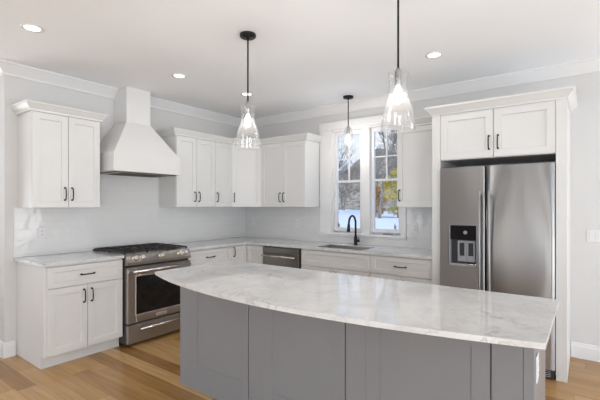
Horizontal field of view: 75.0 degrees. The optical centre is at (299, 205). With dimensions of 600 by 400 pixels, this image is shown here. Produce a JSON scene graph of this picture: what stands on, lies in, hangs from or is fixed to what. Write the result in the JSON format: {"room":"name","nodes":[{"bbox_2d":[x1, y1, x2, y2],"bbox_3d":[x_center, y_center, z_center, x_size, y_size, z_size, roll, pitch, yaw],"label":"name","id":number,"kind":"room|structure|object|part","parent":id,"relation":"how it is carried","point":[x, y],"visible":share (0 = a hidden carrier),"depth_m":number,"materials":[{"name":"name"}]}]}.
{"room":"kitchen","nodes":[
{"label":"kitchen","id":0,"kind":"room"},
{"bbox_2d":[0,75,245,354],"bbox_3d":[-2.780,0.049,5.709,2.611,2.720,3.317,0,0,37],"label":"wall","id":1,"kind":"structure","parent":0,"point":[129,212],"depth_m":4.23,"materials":[{"name":"paint"}]},
{"bbox_2d":[0,340,15,358],"bbox_3d":[-3.745,1.339,4.401,2.616,0.140,0.098,0,0,37],"label":"baseboard","id":2,"kind":"structure","parent":1,"relation":"attached to","point":[8,349],"depth_m":3.62,"materials":[{"name":"white paint"}]},
{"bbox_3d":[-2.678,0.260,3.660,0.011,0.469,0.007,0,0,37],"label":"tile edge trim","id":3,"kind":"part","parent":1,"relation":"part of","materials":[{"name":"white paint"}]},
{"bbox_2d":[38,227,45,238],"bbox_3d":[-2.536,0.273,3.840,0.010,0.114,0.070,0,0,37],"label":"wall outlet","id":4,"kind":"object","parent":1,"relation":"attached to","point":[41,230],"visible":1,"depth_m":3.84,"materials":[{"name":"plastic"}]},
{"bbox_2d":[10,99,107,207],"bbox_3d":[-2.329,-0.451,3.815,0.386,0.949,0.726,0,0,37],"label":"upper cabinet","id":5,"kind":"object","parent":1,"relation":"attached to","point":[59,146],"visible":1,"depth_m":3.67,"materials":[{"name":"white paint"}]},
{"bbox_3d":[-2.304,-0.409,3.610,0.020,0.863,0.296,0,0,37],"label":"door","id":6,"kind":"part","parent":5,"relation":"part of","materials":[{"name":"white paint"}]},
{"bbox_3d":[-2.329,-0.885,3.815,0.386,0.079,0.726,0,0,37],"label":"cabinet crown","id":7,"kind":"part","parent":5,"relation":"part of","materials":[{"name":"white paint"}]},
{"bbox_3d":[-2.125,-0.409,3.852,0.020,0.863,0.296,0,0,37],"label":"door","id":8,"kind":"part","parent":5,"relation":"part of","materials":[{"name":"white paint"}]},
{"bbox_2d":[0,59,117,98],"bbox_3d":[-3.453,-1.257,4.734,2.688,0.108,1.126,0,0,37],"label":"trim","id":9,"kind":"structure","parent":1,"relation":"attached to","point":[8,68],"depth_m":3.90,"materials":[{"name":"white paint"}]},
{"bbox_2d":[15,174,245,257],"bbox_3d":[-1.764,0.059,4.899,0.008,0.900,3.072,0,0,37],"label":"backsplash","id":10,"kind":"structure","parent":1,"relation":"attached to","point":[128,213],"depth_m":4.51,"materials":[{"name":"white tile"}]},
{"bbox_2d":[100,86,179,177],"bbox_3d":[-1.833,-0.822,4.390,0.499,0.977,0.790,0,0,37],"label":"range hood","id":11,"kind":"object","parent":1,"relation":"attached to","point":[132,147],"visible":0.88,"depth_m":4.31,"materials":[{"name":"white paint"}]},
{"bbox_2d":[160,135,214,206],"bbox_3d":[-1.429,-0.414,5.034,0.382,0.877,0.606,0,0,37],"label":"upper cabinet","id":12,"kind":"object","parent":1,"relation":"attached to","point":[194,186],"visible":0.98,"depth_m":4.89,"materials":[{"name":"white paint"}]},
{"bbox_3d":[-1.404,-0.409,4.827,0.020,0.863,0.298,0,0,37],"label":"door","id":13,"kind":"part","parent":12,"relation":"part of","materials":[{"name":"white paint"}]},
{"bbox_3d":[-1.223,-0.409,5.070,0.020,0.863,0.298,0,0,37],"label":"door","id":14,"kind":"part","parent":12,"relation":"part of","materials":[{"name":"white paint"}]},
{"bbox_2d":[155,127,322,144],"bbox_3d":[-0.755,-0.885,5.136,2.162,0.079,0.690,0,0,-12],"label":"crown molding","id":15,"kind":"structure","parent":12,"relation":"on","point":[166,132],"depth_m":5.14,"materials":[{"name":"white paint"}]},
{"bbox_2d":[215,142,231,206],"bbox_3d":[-1.157,-0.414,5.402,0.382,0.877,0.306,0,0,37],"label":"upper cabinet","id":16,"kind":"object","parent":1,"relation":"attached to","point":[223,151],"visible":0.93,"depth_m":5.32,"materials":[{"name":"white paint"}]},
{"bbox_2d":[0,0,599,119],"bbox_3d":[-1.471,-1.386,1.603,10.000,0.150,8.360,0,0,37],"label":"ceiling","id":17,"kind":"structure","parent":0,"point":[304,54],"depth_m":3.19,"materials":[{"name":"paint"}]},
{"bbox_2d":[20,23,43,32],"bbox_3d":[-1.977,-1.307,2.886,0.152,0.007,0.152,0,0,37],"label":"recessed light","id":18,"kind":"object","parent":17,"relation":"in","point":[26,26],"visible":1,"depth_m":2.88,"materials":[{"name":"white paint"}]},
{"bbox_2d":[24,25,40,30],"bbox_3d":[-1.977,-1.309,2.886,0.104,0.002,0.104,0,0,-14],"label":"diffuser","id":19,"kind":"object","parent":18,"relation":"attached to","point":[26,27],"depth_m":2.88,"materials":[{"name":"white plastic"}]},
{"bbox_2d":[171,73,186,77],"bbox_3d":[-1.222,-1.307,3.956,0.152,0.007,0.152,0,0,37],"label":"recessed light","id":20,"kind":"object","parent":17,"relation":"in","point":[176,75],"visible":1,"depth_m":3.94,"materials":[{"name":"white paint"}]},
{"bbox_2d":[241,92,252,95],"bbox_3d":[-0.626,-1.307,4.610,0.152,0.007,0.152,0,0,37],"label":"recessed light","id":21,"kind":"object","parent":17,"relation":"in","point":[243,93],"visible":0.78,"depth_m":4.61,"materials":[{"name":"white paint"}]},
{"bbox_2d":[237,31,257,148],"bbox_3d":[-0.400,-0.879,2.999,0.197,0.861,0.197,0,0,37],"label":"pendant light","id":22,"kind":"object","parent":17,"relation":"hanging from","point":[245,35],"visible":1,"depth_m":2.99,"materials":[{"name":"black metal"}]},
{"bbox_2d":[245,101,249,114],"bbox_3d":[-0.400,-0.748,2.999,0.038,0.102,0.038,0,0,37],"label":"socket","id":23,"kind":"object","parent":22,"relation":"attached to","point":[247,105],"depth_m":2.98,"materials":[{"name":"silver metal"}]},
{"bbox_3d":[-0.400,-1.034,2.999,0.012,0.494,0.012,0,0,37],"label":"stem","id":24,"kind":"part","parent":22,"relation":"part of","materials":[{"name":"black metal"}]},
{"bbox_3d":[-0.400,-0.664,2.999,0.048,0.069,0.048,0,0,37],"label":"bulb","id":25,"kind":"part","parent":22,"relation":"part of","materials":[{"name":"white glass"}]},
{"bbox_2d":[341,95,355,152],"bbox_3d":[0.581,-0.966,4.712,0.180,0.689,0.180,0,0,37],"label":"pendant light","id":26,"kind":"object","parent":17,"relation":"hanging from","point":[346,97],"visible":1,"depth_m":4.70,"materials":[{"name":"black metal"}]},
{"bbox_2d":[383,0,415,125],"bbox_3d":[0.573,-0.873,2.280,0.197,0.874,0.197,0,0,37],"label":"pendant light","id":27,"kind":"object","parent":17,"relation":"hanging from","point":[398,73],"visible":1,"depth_m":2.27,"materials":[{"name":"black metal"}]},
{"bbox_3d":[0.573,-1.034,2.280,0.012,0.494,0.012,0,0,37],"label":"stem","id":28,"kind":"part","parent":27,"relation":"part of","materials":[{"name":"black metal"}]},
{"bbox_3d":[0.573,-0.664,2.280,0.048,0.069,0.048,0,0,37],"label":"bulb","id":29,"kind":"part","parent":27,"relation":"part of","materials":[{"name":"white glass"}]},
{"bbox_2d":[395,68,401,85],"bbox_3d":[0.573,-0.748,2.280,0.038,0.102,0.038,0,0,37],"label":"socket","id":30,"kind":"object","parent":27,"relation":"attached to","point":[398,73],"depth_m":2.26,"materials":[{"name":"silver metal"}]},
{"bbox_2d":[425,51,442,57],"bbox_3d":[1.170,-1.307,3.405,0.152,0.007,0.152,0,0,37],"label":"recessed light","id":31,"kind":"object","parent":17,"relation":"in","point":[436,54],"visible":1,"depth_m":3.39,"materials":[{"name":"white paint"}]},
{"bbox_2d":[428,53,440,56],"bbox_3d":[1.170,-1.309,3.405,0.104,0.002,0.104,0,0,-14],"label":"diffuser","id":32,"kind":"object","parent":31,"relation":"attached to","point":[429,54],"depth_m":3.40,"materials":[{"name":"white plastic"}]},
{"bbox_2d":[0,329,599,399],"bbox_3d":[-1.519,1.469,1.538,10.000,0.120,8.200,0,0,37],"label":"floor","id":33,"kind":"structure","parent":0,"point":[148,369],"depth_m":3.16,"materials":[{"name":"brown wood"}]},
{"bbox_2d":[17,258,122,368],"bbox_3d":[-2.193,0.966,3.761,0.665,0.886,0.690,0,0,37],"label":"base cabinet","id":34,"kind":"object","parent":33,"relation":"on","point":[69,312],"visible":0.97,"depth_m":3.53,"materials":[{"name":"white paint"}]},
{"bbox_3d":[-2.417,0.966,3.508,0.607,0.886,0.018,0,0,37],"label":"panel","id":35,"kind":"part","parent":34,"relation":"part of","materials":[{"name":"white paint"}]},
{"bbox_3d":[-2.058,1.011,3.463,0.020,0.572,0.331,0,0,37],"label":"door","id":36,"kind":"part","parent":34,"relation":"part of","materials":[{"name":"white paint"}]},
{"bbox_2d":[13,251,123,266],"bbox_3d":[-2.204,0.508,3.752,0.646,0.027,0.722,0,0,37],"label":"countertop","id":37,"kind":"structure","parent":34,"relation":"on","point":[88,256],"depth_m":3.63,"materials":[{"name":"white stone"}]},
{"bbox_3d":[-1.958,0.628,3.598,0.020,0.182,0.667,0,0,37],"label":"drawer","id":38,"kind":"part","parent":34,"relation":"part of","materials":[{"name":"white paint"}]},
{"bbox_3d":[-1.859,1.011,3.733,0.020,0.572,0.331,0,0,37],"label":"door","id":39,"kind":"part","parent":34,"relation":"part of","materials":[{"name":"white paint"}]},
{"bbox_2d":[93,243,190,344],"bbox_3d":[-1.717,0.934,4.319,0.749,0.949,0.758,0,0,37],"label":"range","id":40,"kind":"object","parent":33,"relation":"on","point":[151,303],"visible":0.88,"depth_m":4.04,"materials":[{"name":"silver metal"}]},
{"bbox_3d":[-1.640,0.531,3.896,0.058,0.062,0.060,0,0,37],"label":"knob","id":41,"kind":"part","parent":40,"relation":"part of","materials":[{"name":"metal"}]},
{"bbox_2d":[93,247,187,255],"bbox_3d":[-1.759,0.496,4.351,0.643,0.010,0.758,0,0,37],"label":"cooktop","id":42,"kind":"object","parent":40,"relation":"in","point":[154,251],"depth_m":4.14,"materials":[{"name":"metal"}]},
{"bbox_3d":[-1.482,1.282,4.145,0.043,0.183,0.750,0,0,37],"label":"warming drawer","id":43,"kind":"part","parent":40,"relation":"part of","materials":[{"name":"metal"}]},
{"bbox_3d":[-1.482,0.897,4.145,0.043,0.551,0.750,0,0,37],"label":"oven door","id":44,"kind":"part","parent":40,"relation":"part of","materials":[{"name":"metal"}]},
{"bbox_3d":[-1.483,0.545,4.146,0.045,0.104,0.758,0,0,37],"label":"control panel","id":45,"kind":"part","parent":40,"relation":"part of","materials":[{"name":"metal"}]},
{"bbox_3d":[-1.429,1.237,4.143,0.045,0.020,0.578,0,0,37],"label":"handle","id":46,"kind":"part","parent":40,"relation":"part of","materials":[{"name":"metal"}]},
{"bbox_3d":[-1.440,0.657,4.114,0.061,0.026,0.678,0,0,37],"label":"handle","id":47,"kind":"part","parent":40,"relation":"part of","materials":[{"name":"metal"}]},
{"bbox_2d":[188,246,230,265],"bbox_3d":[-1.323,0.966,4.931,0.658,0.886,0.678,0,0,37],"label":"base cabinet","id":48,"kind":"object","parent":33,"relation":"on","point":[211,255],"visible":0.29,"depth_m":4.75,"materials":[{"name":"white paint"}]},
{"bbox_2d":[230,244,263,263],"bbox_3d":[-0.751,0.966,5.495,0.907,0.886,0.907,0,0,37],"label":"base cabinet","id":49,"kind":"object","parent":33,"relation":"on","point":[246,252],"visible":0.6,"depth_m":5.18,"materials":[{"name":"white paint"}]},
{"bbox_3d":[-0.809,0.917,5.151,0.020,0.760,0.280,0,0,37],"label":"door","id":50,"kind":"part","parent":49,"relation":"part of","materials":[{"name":"white paint"}]},
{"bbox_3d":[-0.595,0.917,5.183,0.280,0.760,0.020,0,0,37],"label":"door","id":51,"kind":"part","parent":49,"relation":"part of","materials":[{"name":"white paint"}]},
{"bbox_2d":[172,237,431,258],"bbox_3d":[-0.066,0.508,4.564,3.117,0.027,1.589,0,0,37],"label":"countertop","id":52,"kind":"structure","parent":49,"relation":"on","point":[421,253],"depth_m":4.80,"materials":[{"name":"white stone"}]},
{"bbox_2d":[320,245,370,249],"bbox_3d":[0.537,0.607,4.636,0.637,0.205,0.372,0,0,37],"label":"sink","id":53,"kind":"object","parent":52,"relation":"in","point":[327,246],"visible":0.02,"depth_m":4.83,"materials":[{"name":"metal"}]},
{"bbox_2d":[347,215,359,244],"bbox_3d":[0.651,0.306,4.781,0.084,0.378,0.230,0,0,37],"label":"faucet","id":54,"kind":"object","parent":52,"relation":"on","point":[356,240],"visible":1,"depth_m":4.84,"materials":[{"name":"black metal"}]},
{"bbox_2d":[261,246,301,268],"bbox_3d":[-0.076,0.969,5.122,0.604,0.880,0.663,0,0,37],"label":"dishwasher","id":55,"kind":"object","parent":33,"relation":"on","point":[272,255],"visible":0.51,"depth_m":4.88,"materials":[{"name":"silver metal"}]},
{"bbox_3d":[-0.270,0.644,4.885,0.534,0.022,0.051,0,0,37],"label":"handle","id":56,"kind":"part","parent":55,"relation":"part of","materials":[{"name":"metal"}]},
{"bbox_3d":[-0.238,0.958,4.919,0.580,0.678,0.041,0,0,37],"label":"door","id":57,"kind":"part","parent":55,"relation":"part of","materials":[{"name":"metal"}]},
{"bbox_2d":[301,249,370,276],"bbox_3d":[0.553,0.966,4.684,0.912,0.886,0.658,0,0,37],"label":"base cabinet","id":58,"kind":"object","parent":33,"relation":"on","point":[358,264],"visible":0.23,"depth_m":4.43,"materials":[{"name":"white paint"}]},
{"bbox_3d":[0.202,1.011,4.593,0.451,0.572,0.020,0,0,37],"label":"door","id":59,"kind":"part","parent":58,"relation":"part of","materials":[{"name":"white paint"}]},
{"bbox_3d":[0.569,1.011,4.322,0.451,0.572,0.020,0,0,37],"label":"door","id":60,"kind":"part","parent":58,"relation":"part of","materials":[{"name":"white paint"}]},
{"bbox_2d":[180,286,544,399],"bbox_3d":[0.176,0.964,2.581,2.415,0.890,0.524,0,0,37],"label":"kitchen island","id":61,"kind":"object","parent":33,"relation":"on","point":[230,350],"visible":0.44,"depth_m":2.28,"materials":[{"name":"grey paint"}]},
{"bbox_3d":[-0.595,0.965,2.839,0.614,0.889,0.020,0,0,37],"label":"panel","id":62,"kind":"part","parent":61,"relation":"part of","materials":[{"name":"grey paint"}]},
{"bbox_3d":[0.008,0.965,2.393,0.619,0.889,0.020,0,0,37],"label":"panel","id":63,"kind":"part","parent":61,"relation":"part of","materials":[{"name":"grey paint"}]},
{"bbox_2d":[155,260,558,349],"bbox_3d":[0.074,0.506,2.391,2.475,0.023,0.979,0,0,37],"label":"island countertop","id":64,"kind":"structure","parent":61,"relation":"on","point":[413,307],"depth_m":2.01,"materials":[{"name":"white stone"}]},
{"bbox_3d":[0.611,0.965,1.946,0.616,0.889,0.020,0,0,37],"label":"panel","id":65,"kind":"part","parent":61,"relation":"part of","materials":[{"name":"grey paint"}]},
{"bbox_3d":[0.981,0.965,1.672,0.042,0.889,0.020,0,0,37],"label":"corner post","id":66,"kind":"part","parent":61,"relation":"part of","materials":[{"name":"grey paint"}]},
{"bbox_2d":[536,353,538,383],"bbox_3d":[1.034,0.709,1.701,0.010,0.114,0.070,0,0,37],"label":"wall outlet","id":67,"kind":"object","parent":61,"relation":"attached to","point":[537,355],"visible":1,"depth_m":1.69,"materials":[{"name":"plastic"}]},
{"bbox_2d":[370,254,431,283],"bbox_3d":[1.193,0.966,4.211,0.675,0.886,0.658,0,0,37],"label":"base cabinet","id":68,"kind":"object","parent":33,"relation":"on","point":[418,270],"visible":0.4,"depth_m":3.97,"materials":[{"name":"white paint"}]},
{"bbox_3d":[0.889,1.011,4.084,0.332,0.572,0.020,0,0,37],"label":"door","id":69,"kind":"part","parent":68,"relation":"part of","materials":[{"name":"white paint"}]},
{"bbox_3d":[1.161,1.011,3.884,0.332,0.572,0.020,0,0,37],"label":"door","id":70,"kind":"part","parent":68,"relation":"part of","materials":[{"name":"white paint"}]},
{"bbox_2d":[440,162,555,378],"bbox_3d":[1.848,0.534,3.617,0.894,1.750,0.773,0,0,37],"label":"refrigerator","id":71,"kind":"object","parent":33,"relation":"on","point":[498,222],"visible":0.73,"depth_m":3.31,"materials":[{"name":"silver metal"}]},
{"bbox_3d":[1.471,0.486,3.540,0.381,1.655,0.077,0,0,37],"label":"freezer door","id":72,"kind":"part","parent":71,"relation":"part of","materials":[{"name":"metal"}]},
{"bbox_3d":[1.558,0.434,3.389,0.024,1.110,0.062,0,0,37],"label":"handle","id":73,"kind":"part","parent":71,"relation":"part of","materials":[{"name":"metal"}]},
{"bbox_3d":[1.620,0.434,3.345,0.024,1.110,0.062,0,0,37],"label":"handle","id":74,"kind":"part","parent":71,"relation":"part of","materials":[{"name":"metal"}]},
{"bbox_3d":[1.835,0.486,3.271,0.503,1.655,0.077,0,0,37],"label":"fridge door","id":75,"kind":"part","parent":71,"relation":"part of","materials":[{"name":"metal"}]},
{"bbox_2d":[425,85,577,382],"bbox_3d":[1.876,0.241,3.666,1.173,2.336,0.738,0,0,37],"label":"surround","id":76,"kind":"object","parent":33,"relation":"on","point":[535,126],"visible":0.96,"depth_m":3.35,"materials":[{"name":"white paint"}]},
{"bbox_3d":[1.494,0.278,3.983,0.075,2.262,0.684,0,0,37],"label":"panel","id":77,"kind":"part","parent":76,"relation":"part of","materials":[{"name":"white paint"}]},
{"bbox_3d":[1.512,-0.633,3.558,0.452,0.419,0.020,0,0,37],"label":"door","id":78,"kind":"part","parent":76,"relation":"part of","materials":[{"name":"white paint"}]},
{"bbox_3d":[1.876,-0.886,3.666,1.173,0.081,0.738,0,0,37],"label":"cabinet crown","id":79,"kind":"part","parent":76,"relation":"part of","materials":[{"name":"white paint"}]},
{"bbox_3d":[1.879,-0.633,3.286,0.452,0.419,0.020,0,0,37],"label":"door","id":80,"kind":"part","parent":76,"relation":"part of","materials":[{"name":"white paint"}]},
{"bbox_3d":[2.290,0.278,3.394,0.075,2.262,0.684,0,0,37],"label":"panel","id":81,"kind":"part","parent":76,"relation":"part of","materials":[{"name":"white paint"}]},
{"bbox_2d":[246,72,599,345],"bbox_3d":[2.011,0.109,4.122,7.000,2.840,0.168,0,0,37],"label":"wall","id":82,"kind":"structure","parent":0,"point":[270,222],"depth_m":3.64,"materials":[{"name":"paint"}]},
{"bbox_2d":[231,144,260,206],"bbox_3d":[-0.783,-0.414,5.699,0.630,0.877,0.636,0,0,37],"label":"upper cabinet","id":83,"kind":"object","parent":82,"relation":"attached to","point":[246,162],"visible":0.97,"depth_m":5.46,"materials":[{"name":"white paint"}]},
{"bbox_2d":[261,140,319,206],"bbox_3d":[-0.150,-0.414,5.388,0.766,0.877,0.382,0,0,37],"label":"upper cabinet","id":84,"kind":"object","parent":82,"relation":"attached to","point":[290,171],"visible":1,"depth_m":5.23,"materials":[{"name":"white paint"}]},
{"bbox_3d":[-0.390,-0.409,5.386,0.378,0.863,0.020,0,0,37],"label":"door","id":85,"kind":"part","parent":84,"relation":"part of","materials":[{"name":"white paint"}]},
{"bbox_3d":[-0.082,-0.409,5.158,0.378,0.863,0.020,0,0,37],"label":"door","id":86,"kind":"part","parent":84,"relation":"part of","materials":[{"name":"white paint"}]},
{"bbox_2d":[246,207,431,248],"bbox_3d":[0.407,0.260,5.209,3.128,0.469,0.008,0,0,37],"label":"backsplash","id":87,"kind":"structure","parent":82,"relation":"attached to","point":[270,222],"depth_m":5.42,"materials":[{"name":"white tile"}]},
{"bbox_2d":[318,111,407,239],"bbox_3d":[0.796,-0.346,4.989,1.235,1.514,0.200,0,0,37],"label":"window","id":88,"kind":"structure","parent":82,"relation":"in","point":[329,144],"depth_m":5.00,"materials":[{"name":"white paint"}]},
{"bbox_3d":[0.644,-0.316,5.122,0.423,1.310,0.045,0,0,37],"label":"sash","id":89,"kind":"part","parent":88,"relation":"part of","materials":[{"name":"white paint"}]},
{"bbox_3d":[0.645,-0.311,5.123,0.339,0.030,0.034,0,0,37],"label":"check rail","id":90,"kind":"part","parent":88,"relation":"part of","materials":[{"name":"white paint"}]},
{"bbox_3d":[1.067,-0.316,4.809,0.405,1.310,0.045,0,0,37],"label":"sash","id":91,"kind":"part","parent":88,"relation":"part of","materials":[{"name":"white paint"}]},
{"bbox_3d":[1.068,-0.311,4.811,0.321,0.030,0.034,0,0,37],"label":"check rail","id":92,"kind":"part","parent":88,"relation":"part of","materials":[{"name":"white paint"}]},
{"bbox_2d":[151,57,599,128],"bbox_3d":[1.423,-1.257,3.327,7.000,0.108,1.825,0,0,37],"label":"trim","id":93,"kind":"structure","parent":82,"relation":"attached to","point":[591,65],"depth_m":4.52,"materials":[{"name":"white paint"}]},
{"bbox_2d":[390,116,431,206],"bbox_3d":[1.327,-0.451,4.292,0.549,0.949,0.386,0,0,37],"label":"upper cabinet","id":94,"kind":"object","parent":82,"relation":"attached to","point":[414,143],"visible":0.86,"depth_m":4.18,"materials":[{"name":"white paint"}]},
{"bbox_3d":[1.319,-0.885,4.282,0.547,0.079,0.360,0,0,37],"label":"cabinet crown","id":95,"kind":"part","parent":94,"relation":"part of","materials":[{"name":"white paint"}]},
{"bbox_2d":[412,223,417,232],"bbox_3d":[1.327,0.265,4.517,0.070,0.114,0.010,0,0,37],"label":"wall outlet","id":96,"kind":"object","parent":82,"relation":"attached to","point":[414,225],"visible":1,"depth_m":4.51,"materials":[{"name":"plastic"}]},
{"bbox_2d":[571,341,599,361],"bbox_3d":[3.649,1.339,2.805,2.800,0.140,0.016,0,0,37],"label":"baseboard","id":97,"kind":"structure","parent":82,"relation":"attached to","point":[578,350],"depth_m":3.57,"materials":[{"name":"white paint"}]},
{"bbox_2d":[587,229,599,242],"bbox_3d":[2.685,0.279,3.520,0.162,0.114,0.011,0,0,37],"label":"light switch","id":98,"kind":"object","parent":82,"relation":"attached to","point":[592,235],"visible":1,"depth_m":3.54,"materials":[{"name":"plastic"}]},
{"label":"outside","id":99,"kind":"structure","parent":0,"visible":0},
{"bbox_2d":[339,209,398,228],"bbox_3d":[2.508,1.284,27.484,48.000,1.549,37.700,0,0,37],"label":"snow ground","id":100,"kind":"structure","parent":99,"point":[387,220],"depth_m":18.65,"materials":[{"name":"white snow"}]},
{"bbox_2d":[339,162,346,189],"bbox_3d":[3.507,-2.162,38.374,4.050,5.814,3.973,0,0,-18],"label":"bare tree","id":101,"kind":"object","parent":100,"relation":"on","point":[346,162],"visible":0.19,"depth_m":39.05,"materials":[{"name":"grey plant"}]},
{"bbox_2d":[339,165,354,209],"bbox_3d":[5.128,-2.256,45.260,3.028,5.899,3.560,0,0,19],"label":"bare tree","id":102,"kind":"object","parent":100,"relation":"on","point":[354,165],"visible":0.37,"depth_m":44.98,"materials":[{"name":"grey plant"}]},
{"bbox_2d":[339,151,354,175],"bbox_3d":[2.645,-1.960,31.512,3.677,5.385,2.469,0,0,21],"label":"bare tree","id":103,"kind":"object","parent":100,"relation":"on","point":[346,164],"visible":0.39,"depth_m":31.32,"materials":[{"name":"grey plant"}]},
{"bbox_2d":[339,135,358,167],"bbox_3d":[2.171,-2.951,28.181,4.126,7.327,3.499,0,0,9],"label":"bare tree","id":104,"kind":"object","parent":100,"relation":"on","point":[344,146],"visible":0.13,"depth_m":28.19,"materials":[{"name":"grey plant"}]},
{"bbox_2d":[343,160,359,209],"bbox_3d":[5.320,-2.215,40.679,2.459,5.699,3.018,0,0,37],"label":"bare tree","id":105,"kind":"object","parent":100,"relation":"on","point":[355,189],"visible":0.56,"depth_m":40.66,"materials":[{"name":"brown plant"}]},
{"bbox_2d":[347,168,381,183],"bbox_3d":[6.233,-1.797,34.994,2.796,5.119,4.024,0,0,37],"label":"bare tree","id":106,"kind":"object","parent":100,"relation":"on","point":[356,168],"visible":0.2,"depth_m":34.41,"materials":[{"name":"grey plant"}]},
{"bbox_2d":[352,140,396,183],"bbox_3d":[6.102,-2.643,32.151,5.535,6.882,4.290,0,0,-29],"label":"bare tree","id":107,"kind":"object","parent":100,"relation":"on","point":[377,163],"visible":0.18,"depth_m":31.67,"materials":[{"name":"grey plant"}]},
{"bbox_2d":[359,153,396,186],"bbox_3d":[9.200,-2.784,40.528,6.654,7.230,4.950,0,0,11],"label":"bare tree","id":108,"kind":"object","parent":100,"relation":"on","point":[376,153],"visible":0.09,"depth_m":40.61,"materials":[{"name":"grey plant"}]},
{"bbox_2d":[375,186,388,216],"bbox_3d":[4.045,-0.183,21.130,1.512,1.745,1.088,0,0,37],"label":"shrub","id":109,"kind":"object","parent":100,"relation":"on","point":[377,192],"visible":0.46,"depth_m":20.99,"materials":[{"name":"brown plant"}]},
{"bbox_3d":[4.054,-0.063,21.177,0.661,1.505,0.140,0,0,37],"label":"stem","id":110,"kind":"part","parent":109,"relation":"part of","materials":[{"name":"brown plant"}]},
{"bbox_2d":[376,131,396,177],"bbox_3d":[5.395,-1.941,22.399,2.429,5.614,3.737,0,0,-10],"label":"bare tree","id":111,"kind":"object","parent":100,"relation":"on","point":[390,131],"visible":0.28,"depth_m":22.27,"materials":[{"name":"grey plant"}]},
{"bbox_2d":[376,131,396,150],"bbox_3d":[6.899,-3.194,26.473,3.661,8.214,5.826,0,0,4],"label":"bare tree","id":112,"kind":"object","parent":100,"relation":"on","point":[384,131],"visible":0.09,"depth_m":27.38,"materials":[{"name":"grey plant"}]},
{"bbox_2d":[378,130,396,217],"bbox_3d":[4.740,-2.607,19.634,3.258,6.688,4.776,0,0,24],"label":"bare tree","id":113,"kind":"object","parent":100,"relation":"on","point":[380,133],"visible":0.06,"depth_m":19.13,"materials":[{"name":"grey plant"}]},
{"bbox_2d":[378,168,398,217],"bbox_3d":[5.571,-0.794,21.903,2.585,3.172,1.747,0,0,37],"label":"tree","id":114,"kind":"object","parent":100,"relation":"on","point":[389,184],"visible":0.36,"depth_m":21.85,"materials":[{"name":"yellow plant"}]},
{"bbox_2d":[381,147,396,212],"bbox_3d":[9.730,-2.382,34.715,4.650,6.396,5.710,0,0,17],"label":"bare tree","id":115,"kind":"object","parent":100,"relation":"on","point":[391,147],"visible":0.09,"depth_m":35.13,"materials":[{"name":"brown plant"}]},
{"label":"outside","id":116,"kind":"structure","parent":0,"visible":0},
{"bbox_2d":[339,149,396,210],"bbox_3d":[12.069,-3.400,48.834,90.319,9.218,9.796,0,0,37],"label":"wooded hill","id":117,"kind":"structure","parent":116,"point":[352,201],"depth_m":50.53,"materials":[{"name":"grey plant"}]}
]}

